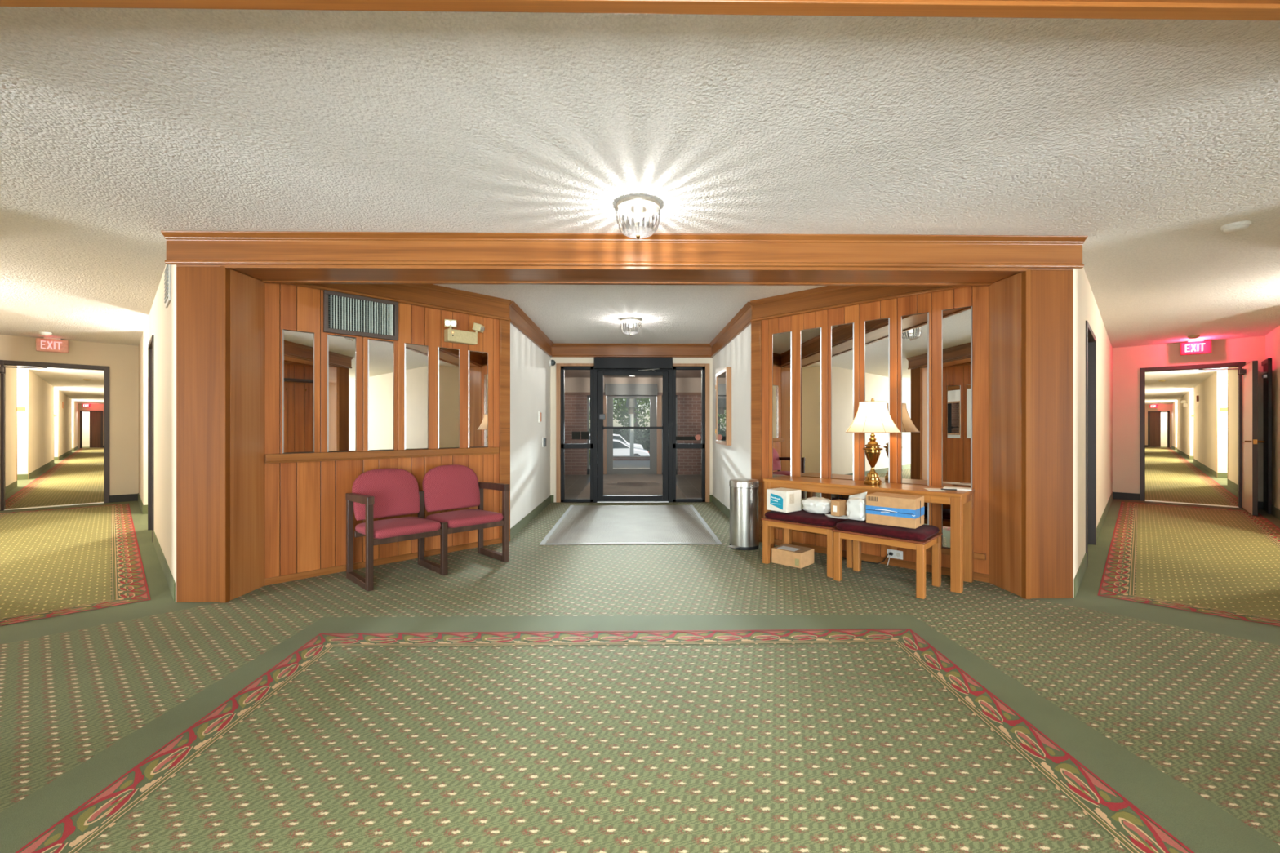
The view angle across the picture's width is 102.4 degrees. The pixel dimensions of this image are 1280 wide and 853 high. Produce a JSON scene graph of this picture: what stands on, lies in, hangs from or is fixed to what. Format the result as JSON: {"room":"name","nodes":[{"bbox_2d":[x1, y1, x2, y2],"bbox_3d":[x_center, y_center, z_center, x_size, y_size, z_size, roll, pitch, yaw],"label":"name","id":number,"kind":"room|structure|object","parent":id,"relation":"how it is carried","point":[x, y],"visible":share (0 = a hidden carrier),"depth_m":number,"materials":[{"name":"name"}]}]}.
{"room":"lobby","nodes":[
{"label":"lobby","id":0,"kind":"room"},
{"bbox_2d":[5,365,77,486],"bbox_3d":[-20.225,-0.057,17.232,30.130,2.440,0.950,0,0,44],"label":"wall","id":1,"kind":"structure","parent":0,"point":[42,397],"depth_m":11.94,"materials":[{"name":"beige paint"}]},
{"bbox_2d":[16,365,74,480],"bbox_3d":[-19.886,-0.057,17.566,21.790,2.440,0.010,0,0,44],"label":"trim","id":2,"kind":"structure","parent":1,"relation":"attached to","point":[16,366],"depth_m":11.37,"materials":[{"name":"brown wood"}]},
{"bbox_2d":[0,334,138,509],"bbox_3d":[-8.510,-0.057,7.583,0.120,2.440,1.600,0,0,44],"label":"wall","id":3,"kind":"structure","parent":0,"point":[122,360],"depth_m":7.94,"materials":[{"name":"beige paint"}]},
{"bbox_2d":[0,360,109,511],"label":"door frame","id":4,"kind":"structure","parent":3,"relation":"in","point":[3,363],"depth_m":7.46,"materials":[{"name":"brown paint"}]},
{"bbox_2d":[109,493,137,502],"bbox_3d":[-8.458,1.108,7.546,0.006,0.110,1.580,0,0,44],"label":"baseboard","id":5,"kind":"structure","parent":3,"relation":"attached to","point":[131,497],"depth_m":7.99,"materials":[{"name":"black rubber"}]},
{"bbox_2d":[77,403,103,448],"bbox_3d":[-31.391,-0.057,29.222,2.600,2.440,2.700,0,0,44],"label":"wall","id":6,"kind":"structure","parent":0,"point":[86,415],"depth_m":28.77,"materials":[{"name":"beige paint"}]},
{"bbox_2d":[5,446,77,493],"bbox_3d":[-20.250,1.103,17.263,30.050,0.120,0.958,0,0,44],"label":"baseboard","id":7,"kind":"structure","parent":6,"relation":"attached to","point":[10,487],"depth_m":11.99,"materials":[{"name":"green carpet"}]},
{"bbox_2d":[80,410,102,448],"bbox_3d":[-30.370,0.133,28.493,0.160,2.060,0.880,0,0,44],"label":"door","id":8,"kind":"structure","parent":6,"relation":"in","point":[95,416],"depth_m":28.58,"materials":[{"name":"brown paint"}]},
{"bbox_2d":[138,263,177,601],"bbox_3d":[-5.124,-0.057,6.136,6.750,2.440,1.050,0,0,44],"label":"wall","id":9,"kind":"structure","parent":0,"point":[162,319],"depth_m":4.35,"materials":[{"name":"beige paint"}]},
{"bbox_2d":[147,334,153,542],"bbox_3d":[-5.114,0.118,5.630,0.910,2.090,0.362,0,0,44],"label":"door","id":10,"kind":"structure","parent":9,"relation":"in","point":[150,346],"depth_m":5.79,"materials":[{"name":"brown paint"}]},
{"bbox_2d":[137,493,175,601],"bbox_3d":[-5.176,1.103,6.112,6.710,0.120,0.958,0,0,44],"label":"baseboard","id":11,"kind":"structure","parent":9,"relation":"attached to","point":[170,580],"depth_m":4.17,"materials":[{"name":"green carpet"}]},
{"bbox_2d":[164,264,170,307],"bbox_3d":[-3.495,-1.057,3.804,0.340,0.300,0.020,0,0,44],"label":"air vent","id":12,"kind":"object","parent":9,"relation":"in","point":[167,270],"visible":0.86,"depth_m":3.72,"materials":[{"name":"white plastic"}]},
{"bbox_2d":[176,266,265,602],"bbox_3d":[-2.908,0.051,3.581,0.333,2.225,0.369,0,0,-1],"label":"pillar","id":13,"kind":"structure","parent":0,"point":[220,311],"depth_m":3.41,"materials":[{"name":"brown wood"}]},
{"bbox_2d":[265,283,499,578],"bbox_3d":[-2.088,0.038,4.535,0.120,2.250,2.025,0,0,44],"label":"wall","id":14,"kind":"structure","parent":0,"point":[305,502],"depth_m":4.09,"materials":[{"name":"brown wood"}]},
{"bbox_2d":[282,328,314,453],"bbox_3d":[-2.599,-0.265,3.918,0.008,0.930,0.208,0,0,44],"label":"mirror","id":15,"kind":"object","parent":14,"relation":"attached to","point":[298,347],"visible":1,"depth_m":3.91,"materials":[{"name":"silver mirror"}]},
{"bbox_2d":[327,334,355,452],"bbox_3d":[-2.392,-0.265,4.131,0.008,0.930,0.208,0,0,44],"label":"mirror","id":16,"kind":"object","parent":14,"relation":"attached to","point":[341,350],"visible":1,"depth_m":4.12,"materials":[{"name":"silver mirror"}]},
{"bbox_2d":[323,289,398,340],"bbox_3d":[-2.280,-0.906,4.226,0.036,0.328,0.560,0,0,44],"label":"air vent","id":17,"kind":"object","parent":14,"relation":"in","point":[344,313],"visible":1,"depth_m":4.21,"materials":[{"name":"grey metal"}]},
{"bbox_2d":[367,338,394,450],"bbox_3d":[-2.185,-0.265,4.343,0.008,0.930,0.208,0,0,44],"label":"mirror","id":18,"kind":"object","parent":14,"relation":"attached to","point":[380,353],"visible":1,"depth_m":4.34,"materials":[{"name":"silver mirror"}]},
{"bbox_2d":[264,447,498,463],"bbox_3d":[-2.073,0.234,4.433,0.045,0.067,1.900,0,0,44],"label":"trim","id":19,"kind":"structure","parent":14,"relation":"attached to","point":[347,455],"depth_m":4.26,"materials":[{"name":"brown wood"}]},
{"bbox_2d":[264,284,511,586],"bbox_3d":[-2.028,-0.057,4.491,0.088,2.440,2.045,0,0,44],"label":"trim","id":20,"kind":"structure","parent":14,"relation":"attached to","point":[427,295],"depth_m":4.81,"materials":[{"name":"brown wood"}]},
{"bbox_2d":[404,342,428,449],"bbox_3d":[-1.978,-0.265,4.556,0.008,0.930,0.208,0,0,44],"label":"mirror","id":21,"kind":"object","parent":14,"relation":"attached to","point":[415,356],"visible":1,"depth_m":4.55,"materials":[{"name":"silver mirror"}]},
{"bbox_2d":[437,346,459,448],"bbox_3d":[-1.771,-0.265,4.769,0.008,0.930,0.208,0,0,44],"label":"mirror","id":22,"kind":"object","parent":14,"relation":"attached to","point":[448,359],"visible":1,"depth_m":4.76,"materials":[{"name":"silver mirror"}]},
{"bbox_2d":[444,319,484,345],"bbox_3d":[-1.638,-0.881,4.798,0.158,0.198,0.403,0,0,44],"label":"emergency light","id":23,"kind":"object","parent":14,"relation":"attached to","point":[451,335],"visible":1,"depth_m":4.77,"materials":[{"name":"beige plastic"}]},
{"bbox_2d":[468,350,488,448],"bbox_3d":[-1.564,-0.265,4.981,0.008,0.930,0.208,0,0,44],"label":"mirror","id":24,"kind":"object","parent":14,"relation":"attached to","point":[477,361],"visible":1,"depth_m":4.97,"materials":[{"name":"silver mirror"}]},
{"bbox_2d":[510,323,551,528],"bbox_3d":[-1.418,-0.057,6.610,0.120,2.440,2.783,0,0,-1],"label":"wall","id":25,"kind":"structure","parent":0,"point":[530,368],"depth_m":6.25,"materials":[{"name":"white paint"}]},
{"bbox_2d":[508,301,553,357],"bbox_3d":[-1.329,-1.175,6.571,0.058,0.205,2.703,0,0,-1],"label":"trim","id":26,"kind":"structure","parent":25,"relation":"attached to","point":[517,317],"depth_m":6.11,"materials":[{"name":"brown wood"}]},
{"bbox_2d":[510,495,553,539],"bbox_3d":[-1.334,1.108,6.576,0.048,0.110,2.693,0,0,-1],"label":"baseboard","id":27,"kind":"structure","parent":25,"relation":"attached to","point":[526,520],"depth_m":6.26,"materials":[{"name":"green rubber"}]},
{"bbox_2d":[564,395,586,475],"bbox_3d":[-1.717,0.198,12.628,0.850,1.930,0.300,0,0,-1],"label":"brick wall","id":28,"kind":"structure","parent":0,"point":[575,406],"depth_m":12.48,"materials":[{"name":"brown brick"}]},
{"bbox_2d":[553,474,701,502],"bbox_3d":[-0.160,1.163,10.259,3.900,0.001,4.680,0,0,-1],"label":"floor","id":29,"kind":"structure","parent":0,"point":[690,486],"depth_m":10.24,"materials":[{"name":"stone"}]},
{"bbox_2d":[577,474,686,498],"bbox_3d":[-0.159,1.157,10.249,1.760,0.011,4.460,0,0,-1],"label":"mat","id":30,"kind":"object","parent":29,"relation":"on","point":[613,484],"visible":0.71,"depth_m":10.00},
{"bbox_2d":[551,357,712,502],"bbox_3d":[-0.129,-0.057,7.989,2.736,2.440,0.100,0,0,-1],"label":"wall","id":31,"kind":"structure","parent":0,"point":[557,360],"depth_m":7.93,"materials":[{"name":"beige paint"}]},
{"bbox_2d":[560,366,593,502],"bbox_3d":[-0.974,0.114,7.978,0.500,2.098,0.080,0,0,-1],"label":"window","id":32,"kind":"structure","parent":31,"relation":"in","point":[564,446],"depth_m":7.94,"materials":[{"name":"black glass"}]},
{"bbox_2d":[572,431,588,439],"bbox_3d":[-0.923,0.133,7.972,0.260,0.120,0.002,0,0,-1],"label":"decal","id":33,"kind":"object","parent":32,"relation":"attached to","point":[575,435],"visible":1,"depth_m":7.97},
{"bbox_2d":[550,343,711,357],"bbox_3d":[-0.128,-1.175,7.910,2.496,0.205,0.058,0,0,-1],"label":"trim","id":34,"kind":"structure","parent":31,"relation":"attached to","point":[558,350],"depth_m":7.92,"materials":[{"name":"brown wood"}]},
{"bbox_2d":[555,363,709,502],"bbox_3d":[-0.108,0.093,7.980,2.365,2.140,0.118,0,0,-1],"label":"trim","id":35,"kind":"structure","parent":31,"relation":"attached to","point":[558,366],"depth_m":7.91,"materials":[{"name":"paint"}]},
{"bbox_2d":[593,357,672,502],"bbox_3d":[-0.108,0.051,7.934,1.230,2.224,0.210,0,0,-1],"label":"door","id":36,"kind":"structure","parent":31,"relation":"in","point":[639,366],"depth_m":7.95,"materials":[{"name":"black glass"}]},
{"bbox_2d":[672,366,705,502],"bbox_3d":[0.757,0.114,8.001,0.502,2.098,0.080,0,0,-1],"label":"window","id":37,"kind":"structure","parent":31,"relation":"in","point":[701,446],"depth_m":7.96,"materials":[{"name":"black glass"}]},
{"bbox_2d":[564,369,701,377],"bbox_3d":[-0.162,-1.247,10.419,4.100,0.100,4.760,0,0,-1],"label":"ceiling","id":38,"kind":"structure","parent":0,"point":[568,373],"depth_m":11.89,"materials":[{"name":"beige paint"}]},
{"bbox_2d":[564,377,701,392],"bbox_3d":[-0.192,-1.017,12.649,3.900,0.360,0.300,0,0,-1],"label":"wall","id":39,"kind":"structure","parent":0,"point":[571,384],"depth_m":12.50,"materials":[{"name":"beige paint"}]},
{"bbox_2d":[564,392,701,395],"bbox_3d":[-0.192,-0.802,12.634,3.900,0.070,0.330,0,0,-1],"label":"lintel","id":40,"kind":"object","parent":39,"relation":"attached to","point":[566,393],"visible":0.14,"depth_m":12.49,"materials":[{"name":"black metal"}]},
{"bbox_2d":[586,395,590,474],"bbox_3d":[-1.102,0.198,12.626,0.380,1.930,0.080,0,0,-1],"label":"window","id":41,"kind":"structure","parent":40,"relation":"attached to","point":[588,397],"depth_m":12.58,"materials":[{"name":"grey paint"}]},
{"bbox_2d":[603,383,662,474],"bbox_3d":[-0.191,0.063,12.539,1.440,2.200,0.320,0,0,-1],"label":"door","id":42,"kind":"structure","parent":40,"relation":"attached to","point":[655,402],"depth_m":12.53,"materials":[{"name":"grey metal"}]},
{"bbox_2d":[662,395,676,474],"bbox_3d":[0.718,0.198,12.651,0.380,1.930,0.080,0,0,-1],"label":"window","id":43,"kind":"structure","parent":40,"relation":"attached to","point":[662,396],"depth_m":12.61,"materials":[{"name":"grey paint"}]},
{"bbox_2d":[0,446,1279,852],"bbox_3d":[-0.207,1.161,13.771,67.882,0.004,37.545,0,0,-1],"label":"floor","id":44,"kind":"structure","parent":0,"point":[610,698],"depth_m":2.18,"materials":[{"name":"carpet"}]},
{"bbox_2d":[345,464,509,591],"bbox_3d":[-1.709,0.751,4.215,0.550,0.824,1.143,0,0,44],"label":"chair","id":45,"kind":"object","parent":44,"relation":"on","point":[378,493],"visible":1,"depth_m":4.17,"materials":[{"name":"red fabric"}]},
{"bbox_2d":[355,516,440,538],"bbox_3d":[-1.876,0.766,3.995,0.481,0.105,0.490,0,0,44],"label":"seat cushion","id":46,"kind":"object","parent":45,"relation":"on","point":[406,527],"depth_m":3.88,"materials":[{"name":"red fabric"}]},
{"bbox_2d":[426,509,502,528],"bbox_3d":[-1.495,0.766,4.387,0.481,0.105,0.490,0,0,44],"label":"seat cushion","id":47,"kind":"object","parent":45,"relation":"on","point":[465,518],"depth_m":4.26,"materials":[{"name":"red fabric"}]},
{"bbox_2d":[539,505,722,545],"bbox_3d":[-0.106,1.158,6.329,1.800,0.008,2.520,0,0,-1],"label":"door mat","id":48,"kind":"object","parent":44,"relation":"on","point":[580,525],"visible":1,"depth_m":5.93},
{"bbox_2d":[727,478,759,550],"bbox_3d":[0.990,0.836,4.968,0.320,0.655,0.305,0,0,-1],"label":"trash can","id":49,"kind":"object","parent":44,"relation":"on","point":[744,492],"visible":1,"depth_m":4.86,"materials":[{"name":"metal"}]},
{"bbox_2d":[771,543,813,568],"bbox_3d":[1.301,1.096,4.383,0.270,0.126,0.246,0,0,44],"label":"parcel","id":50,"kind":"object","parent":44,"relation":"on","point":[786,554],"visible":1,"depth_m":4.31,"materials":[{"name":"cardboard"}]},
{"bbox_2d":[761,508,853,577],"bbox_3d":[1.410,0.937,4.323,0.632,0.453,0.436,0,0,44],"label":"stool","id":51,"kind":"object","parent":44,"relation":"on","point":[802,520],"visible":0.66,"depth_m":4.21,"materials":[{"name":"brown wood"}]},
{"bbox_2d":[766,487,801,512],"bbox_3d":[1.221,0.618,4.365,0.202,0.176,0.206,0,0,-37],"label":"parcel","id":52,"kind":"object","parent":51,"relation":"on","point":[783,500],"visible":1,"depth_m":4.30,"materials":[{"name":"white cardboard"}]},
{"bbox_2d":[764,508,848,526],"bbox_3d":[1.410,0.744,4.323,0.616,0.068,0.420,0,0,44],"label":"cushion","id":53,"kind":"object","parent":51,"relation":"on","point":[802,517],"depth_m":4.18,"materials":[{"name":"red fabric"}]},
{"bbox_2d":[801,497,831,514],"bbox_3d":[1.460,0.643,4.216,0.236,0.126,0.198,0,0,44],"label":"plastic mailer","id":54,"kind":"object","parent":51,"relation":"on","point":[821,505],"visible":0.94,"depth_m":4.14,"materials":[{"name":"white plastic"}]},
{"bbox_2d":[763,475,974,593],"bbox_3d":[1.819,0.816,4.266,1.556,0.695,0.416,0,0,44],"label":"console table","id":55,"kind":"object","parent":44,"relation":"on","point":[961,502],"visible":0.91,"depth_m":3.85,"materials":[{"name":"brown wood"}]},
{"bbox_2d":[844,398,901,484],"bbox_3d":[1.895,0.117,4.189,0.427,0.703,0.427,0,0,44],"label":"table lamp","id":56,"kind":"object","parent":55,"relation":"on","point":[873,416],"visible":1,"depth_m":4.10,"materials":[{"name":"gold metal"}]},
{"bbox_2d":[831,519,942,599],"bbox_3d":[1.835,0.937,3.833,0.640,0.453,0.436,0,0,44],"label":"bench","id":57,"kind":"object","parent":44,"relation":"on","point":[923,537],"visible":0.81,"depth_m":3.72,"materials":[{"name":"brown wood"}]},
{"bbox_2d":[825,492,866,520],"bbox_3d":[1.595,0.598,3.962,0.329,0.217,0.163,0,0,31],"label":"plastic mailer","id":58,"kind":"object","parent":57,"relation":"on","point":[855,504],"visible":0.84,"depth_m":3.88,"materials":[{"name":"white plastic"}]},
{"bbox_2d":[831,499,846,515],"bbox_3d":[1.543,0.627,3.997,0.111,0.116,0.070,0,0,-40],"label":"parcel","id":59,"kind":"object","parent":58,"relation":"on","point":[838,507],"visible":1,"depth_m":3.97,"materials":[{"name":"cardboard"}]},
{"bbox_2d":[835,519,939,540],"bbox_3d":[1.835,0.744,3.833,0.624,0.068,0.420,0,0,44],"label":"cushion","id":60,"kind":"object","parent":57,"relation":"on","point":[850,526],"depth_m":3.68,"materials":[{"name":"red fabric"}]},
{"bbox_2d":[866,492,924,528],"bbox_3d":[1.863,0.603,3.759,0.333,0.206,0.238,0,0,42],"label":"parcel","id":61,"kind":"object","parent":57,"relation":"on","point":[901,510],"visible":1,"depth_m":3.67,"materials":[{"name":"cardboard"}]},
{"bbox_2d":[0,6,1279,404],"bbox_3d":[-0.207,-1.277,13.771,67.882,0.001,37.545,0,0,-1],"label":"ceiling","id":62,"kind":"structure","parent":0,"point":[120,128],"depth_m":2.32,"materials":[{"name":"white paint"}]},
{"bbox_2d":[35,337,68,353],"bbox_3d":[-8.428,-1.174,7.380,0.060,0.204,0.310,0,0,44],"label":"exit sign","id":63,"kind":"object","parent":62,"relation":"hanging from","point":[47,344],"visible":1,"depth_m":7.36,"materials":[{"name":"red plastic"}]},
{"bbox_2d":[160,231,1088,286],"bbox_3d":[-0.069,-1.165,3.626,6.110,0.225,0.473,0,0,-1],"label":"beam","id":64,"kind":"structure","parent":62,"relation":"attached to","point":[265,256],"depth_m":3.44,"materials":[{"name":"brown wood"}]},
{"bbox_2d":[619,317,641,335],"bbox_3d":[-0.110,-1.179,6.114,0.256,0.196,0.256,0,0,-1],"label":"ceiling light","id":65,"kind":"object","parent":62,"relation":"attached to","point":[625,320],"visible":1,"depth_m":6.04,"materials":[{"name":"clear glass"}]},
{"bbox_2d":[616,195,660,239],"bbox_3d":[-0.010,-1.179,2.960,0.256,0.196,0.256,0,0,-1],"label":"ceiling light","id":66,"kind":"object","parent":62,"relation":"attached to","point":[637,207],"visible":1,"depth_m":2.90,"materials":[{"name":"clear glass"}]},
{"bbox_2d":[0,0,1279,20],"bbox_3d":[-0.035,-1.165,1.121,6.110,0.225,0.473,0,0,-1],"label":"beam","id":67,"kind":"structure","parent":62,"relation":"attached to","point":[1209,10],"depth_m":1.29,"materials":[{"name":"brown wood"}]},
{"bbox_2d":[1180,339,1211,355],"bbox_3d":[8.200,-1.174,7.591,0.310,0.204,0.060,0,0,44],"label":"exit sign","id":68,"kind":"object","parent":62,"relation":"hanging from","point":[1200,346],"visible":1,"depth_m":7.57,"materials":[{"name":"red plastic"}]},
{"bbox_2d":[1220,220,1251,233],"bbox_3d":[3.766,-1.256,3.252,0.130,0.042,0.130,0,0,-1],"label":"smoke detector","id":69,"kind":"object","parent":62,"relation":"attached to","point":[1239,226],"visible":1,"depth_m":3.22,"materials":[{"name":"white plastic"}]},
{"bbox_2d":[676,395,701,475],"bbox_3d":[1.333,0.198,12.669,0.850,1.930,0.300,0,0,-1],"label":"brick wall","id":70,"kind":"structure","parent":0,"point":[688,406],"depth_m":12.52,"materials":[{"name":"brown brick"}]},
{"bbox_2d":[712,324,751,509],"bbox_3d":[1.198,-0.057,6.645,0.120,2.440,2.783,0,0,-1],"label":"wall","id":71,"kind":"structure","parent":0,"point":[733,461],"depth_m":6.14,"materials":[{"name":"white paint"}]},
{"bbox_2d":[709,494,729,518],"bbox_3d":[1.114,1.108,6.609,0.048,0.110,2.693,0,0,-1],"label":"baseboard","id":72,"kind":"structure","parent":71,"relation":"attached to","point":[721,506],"depth_m":7.18,"materials":[{"name":"green carpet"}]},
{"bbox_2d":[715,367,731,445],"bbox_3d":[1.101,-0.257,6.838,0.068,0.980,0.844,0,0,-1],"label":"case","id":73,"kind":"object","parent":71,"relation":"attached to","point":[723,378],"visible":1,"depth_m":6.68,"materials":[{"name":"brown wood"}]},
{"bbox_2d":[709,302,752,357],"bbox_3d":[1.109,-1.175,6.604,0.058,0.205,2.703,0,0,-1],"label":"trim","id":74,"kind":"structure","parent":71,"relation":"attached to","point":[743,318],"depth_m":6.15,"materials":[{"name":"brown wood"}]},
{"bbox_2d":[761,286,988,574],"bbox_3d":[1.924,0.038,4.590,2.025,2.250,0.120,0,0,44],"label":"wall","id":75,"kind":"structure","parent":0,"point":[977,297],"depth_m":4.29,"materials":[{"name":"brown wood"}]},
{"bbox_2d":[772,331,791,477],"bbox_3d":[1.385,0.015,5.024,0.207,1.870,0.008,0,0,44],"label":"mirror","id":76,"kind":"object","parent":75,"relation":"attached to","point":[781,342],"visible":0.62,"depth_m":5.01,"materials":[{"name":"silver mirror"}]},
{"bbox_2d":[800,327,821,508],"bbox_3d":[1.599,0.015,4.816,0.207,1.870,0.008,0,0,44],"label":"mirror","id":77,"kind":"object","parent":75,"relation":"attached to","point":[811,339],"visible":0.62,"depth_m":4.81,"materials":[{"name":"silver mirror"}]},
{"bbox_2d":[831,322,853,501],"bbox_3d":[1.812,0.015,4.609,0.207,1.870,0.008,0,0,44],"label":"mirror","id":78,"kind":"object","parent":75,"relation":"attached to","point":[842,335],"visible":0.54,"depth_m":4.61,"materials":[{"name":"silver mirror"}]},
{"bbox_2d":[750,285,989,582],"bbox_3d":[1.865,-0.057,4.544,2.045,2.440,0.088,0,0,44],"label":"trim","id":79,"kind":"structure","parent":75,"relation":"attached to","point":[827,297],"depth_m":4.81,"materials":[{"name":"brown wood"}]},
{"bbox_2d":[864,317,889,483],"bbox_3d":[2.026,0.015,4.401,0.207,1.870,0.008,0,0,44],"label":"mirror","id":80,"kind":"object","parent":75,"relation":"attached to","point":[877,331],"visible":0.38,"depth_m":4.38,"materials":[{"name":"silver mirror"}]},
{"bbox_2d":[887,548,902,559],"bbox_3d":[2.130,1.064,4.299,0.125,0.070,0.008,0,0,44],"label":"wall outlet","id":81,"kind":"object","parent":75,"relation":"attached to","point":[897,554],"visible":1,"depth_m":4.29,"materials":[{"name":"white plastic"}]},
{"bbox_2d":[901,311,928,524],"bbox_3d":[2.239,0.015,4.193,0.207,1.870,0.008,0,0,44],"label":"mirror","id":82,"kind":"object","parent":75,"relation":"attached to","point":[914,327],"visible":0.62,"depth_m":4.19,"materials":[{"name":"silver mirror"}]},
{"bbox_2d":[942,306,972,548],"bbox_3d":[2.453,0.015,3.985,0.207,1.870,0.008,0,0,44],"label":"mirror","id":83,"kind":"object","parent":75,"relation":"attached to","point":[957,323],"visible":0.77,"depth_m":3.99,"materials":[{"name":"silver mirror"}]},
{"bbox_2d":[988,269,1072,599],"bbox_3d":[2.769,0.051,3.659,0.333,2.225,0.369,0,0,-1],"label":"pillar","id":84,"kind":"structure","parent":0,"point":[1030,312],"depth_m":3.49,"materials":[{"name":"brown wood"}]},
{"bbox_2d":[1072,267,1112,598],"bbox_3d":[5.249,-0.057,5.949,0.120,2.440,6.750,0,0,44],"label":"wall","id":85,"kind":"structure","parent":0,"point":[1085,308],"depth_m":4.18,"materials":[{"name":"beige paint"}]},
{"bbox_2d":[1085,320,1096,567],"bbox_3d":[3.979,0.141,4.800,0.362,2.045,1.167,0,0,44],"label":"door","id":86,"kind":"structure","parent":85,"relation":"in","point":[1091,339],"depth_m":5.07,"materials":[{"name":"brown paint"}]},
{"bbox_2d":[1073,491,1113,596],"bbox_3d":[5.309,1.103,5.918,0.008,0.120,6.710,0,0,44],"label":"baseboard","id":87,"kind":"structure","parent":85,"relation":"attached to","point":[1078,577],"depth_m":4.14,"materials":[{"name":"green rubber"}]},
{"bbox_2d":[1145,404,1171,447],"bbox_3d":[30.545,-0.057,30.064,2.700,2.440,2.600,0,0,44],"label":"wall","id":88,"kind":"structure","parent":0,"point":[1161,407],"depth_m":29.60,"materials":[{"name":"beige paint"}]},
{"bbox_2d":[1147,410,1169,447],"bbox_3d":[29.544,0.133,29.308,0.880,2.060,0.160,0,0,44],"label":"door","id":89,"kind":"structure","parent":88,"relation":"in","point":[1153,417],"depth_m":29.39,"materials":[{"name":"brown paint"}]},
{"bbox_2d":[1112,336,1265,506],"bbox_3d":[8.261,-0.057,7.811,1.600,2.440,0.120,0,0,44],"label":"wall","id":90,"kind":"structure","parent":0,"point":[1127,362],"depth_m":8.12,"materials":[{"name":"beige paint"}]},
{"bbox_2d":[1113,492,1263,509],"bbox_3d":[8.210,1.108,7.773,1.580,0.110,0.006,0,0,44],"label":"baseboard","id":91,"kind":"structure","parent":90,"relation":"attached to","point":[1120,495],"depth_m":8.18,"materials":[{"name":"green rubber"}]},
{"bbox_2d":[1139,360,1264,515],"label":"door","id":92,"kind":"structure","parent":90,"relation":"in","point":[1247,387],"depth_m":7.31,"materials":[{"name":"brown paint"}]},
{"bbox_2d":[1171,325,1279,510],"bbox_3d":[17.334,-0.057,15.335,0.951,2.440,36.940,0,0,44],"label":"wall","id":93,"kind":"structure","parent":0,"point":[1210,436],"depth_m":11.71,"materials":[{"name":"beige paint"}]},
{"bbox_2d":[1171,445,1237,491],"bbox_3d":[19.733,1.103,17.806,0.958,0.120,30.050,0,0,44],"label":"baseboard","id":94,"kind":"structure","parent":93,"relation":"attached to","point":[1221,475],"depth_m":12.41,"materials":[{"name":"green carpet"}]},
{"bbox_2d":[1261,358,1271,514],"bbox_3d":[8.562,0.123,7.053,0.069,2.080,0.515,0,0,44],"label":"door","id":95,"kind":"structure","parent":93,"relation":"in","point":[1267,363],"depth_m":6.90,"materials":[{"name":"brown paint"}]},
{"bbox_2d":[1271,505,1279,519],"bbox_3d":[6.264,1.103,4.647,0.008,0.120,6.100,0,0,44],"label":"baseboard","id":96,"kind":"structure","parent":93,"relation":"attached to","point":[1275,512],"depth_m":6.62,"materials":[{"name":"green carpet"}]},
{"label":"outside","id":97,"kind":"structure","parent":0,"visible":0},
{"label":"street","id":98,"kind":"object","parent":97,"visible":0},
{"bbox_2d":[589,433,643,448],"bbox_3d":[-2.085,1.343,35.979,4.450,1.760,1.910,0,0,-9],"label":"car","id":99,"kind":"object","parent":98,"relation":"on","point":[617,437],"visible":0.1,"depth_m":35.20,"materials":[{"name":"white paint"}]},
{"bbox_2d":[589,439,649,455],"bbox_3d":[-1.565,1.463,30.982,4.252,1.520,1.810,0,0,-1],"label":"car","id":100,"kind":"object","parent":98,"relation":"on","point":[620,447],"visible":0.2,"depth_m":30.11,"materials":[{"name":"white paint"}]},
{"bbox_2d":[589,425,649,453],"bbox_3d":[-0.534,1.278,41.014,21.990,2.833,2.059,0,0,-1],"label":"hedge","id":101,"kind":"object","parent":98,"relation":"on","point":[642,437],"visible":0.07,"depth_m":40.52,"materials":[{"name":"green plant"}]},
{"bbox_2d":[613,398,649,429],"bbox_3d":[-0.669,-1.607,52.103,6.396,7.684,5.936,0,0,-1],"label":"tree","id":102,"kind":"object","parent":98,"relation":"on","point":[621,404],"visible":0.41,"depth_m":51.87,"materials":[{"name":"green plant"}]},
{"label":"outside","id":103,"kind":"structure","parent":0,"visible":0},
{"bbox_2d":[589,460,649,468],"bbox_3d":[-0.228,1.268,15.323,2.600,0.190,5.050,0,0,-1],"label":"path","id":104,"kind":"structure","parent":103,"point":[616,464],"depth_m":15.88,"materials":[{"name":"concrete"}]},
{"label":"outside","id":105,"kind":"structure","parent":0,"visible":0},
{"bbox_3d":[-0.257,1.713,17.398,60.000,1.040,9.200,0,0,-1],"label":"lawn","id":106,"kind":"structure","parent":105,"visible":0},
{"bbox_2d":[613,455,649,460],"bbox_3d":[-0.040,1.190,17.976,2.990,0.345,0.290,0,0,-1],"label":"kerb","id":107,"kind":"object","parent":106,"relation":"on","point":[615,457],"visible":0.18,"depth_m":17.85,"materials":[{"name":"grey concrete"}]},
{"bbox_2d":[630,413,633,455],"bbox_3d":[-0.292,-0.937,18.498,0.140,4.600,0.140,0,0,-1],"label":"post","id":108,"kind":"object","parent":106,"relation":"on","point":[631,415],"visible":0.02,"depth_m":18.44,"materials":[{"name":"white metal"}]},
{"bbox_2d":[626,398,636,413],"bbox_3d":[-0.229,-0.967,13.898,0.300,1.240,0.300,0,0,-1],"label":"pendant lantern","id":109,"kind":"object","parent":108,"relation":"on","point":[631,403],"visible":0.58,"depth_m":13.80,"materials":[{"name":"grey metal"}]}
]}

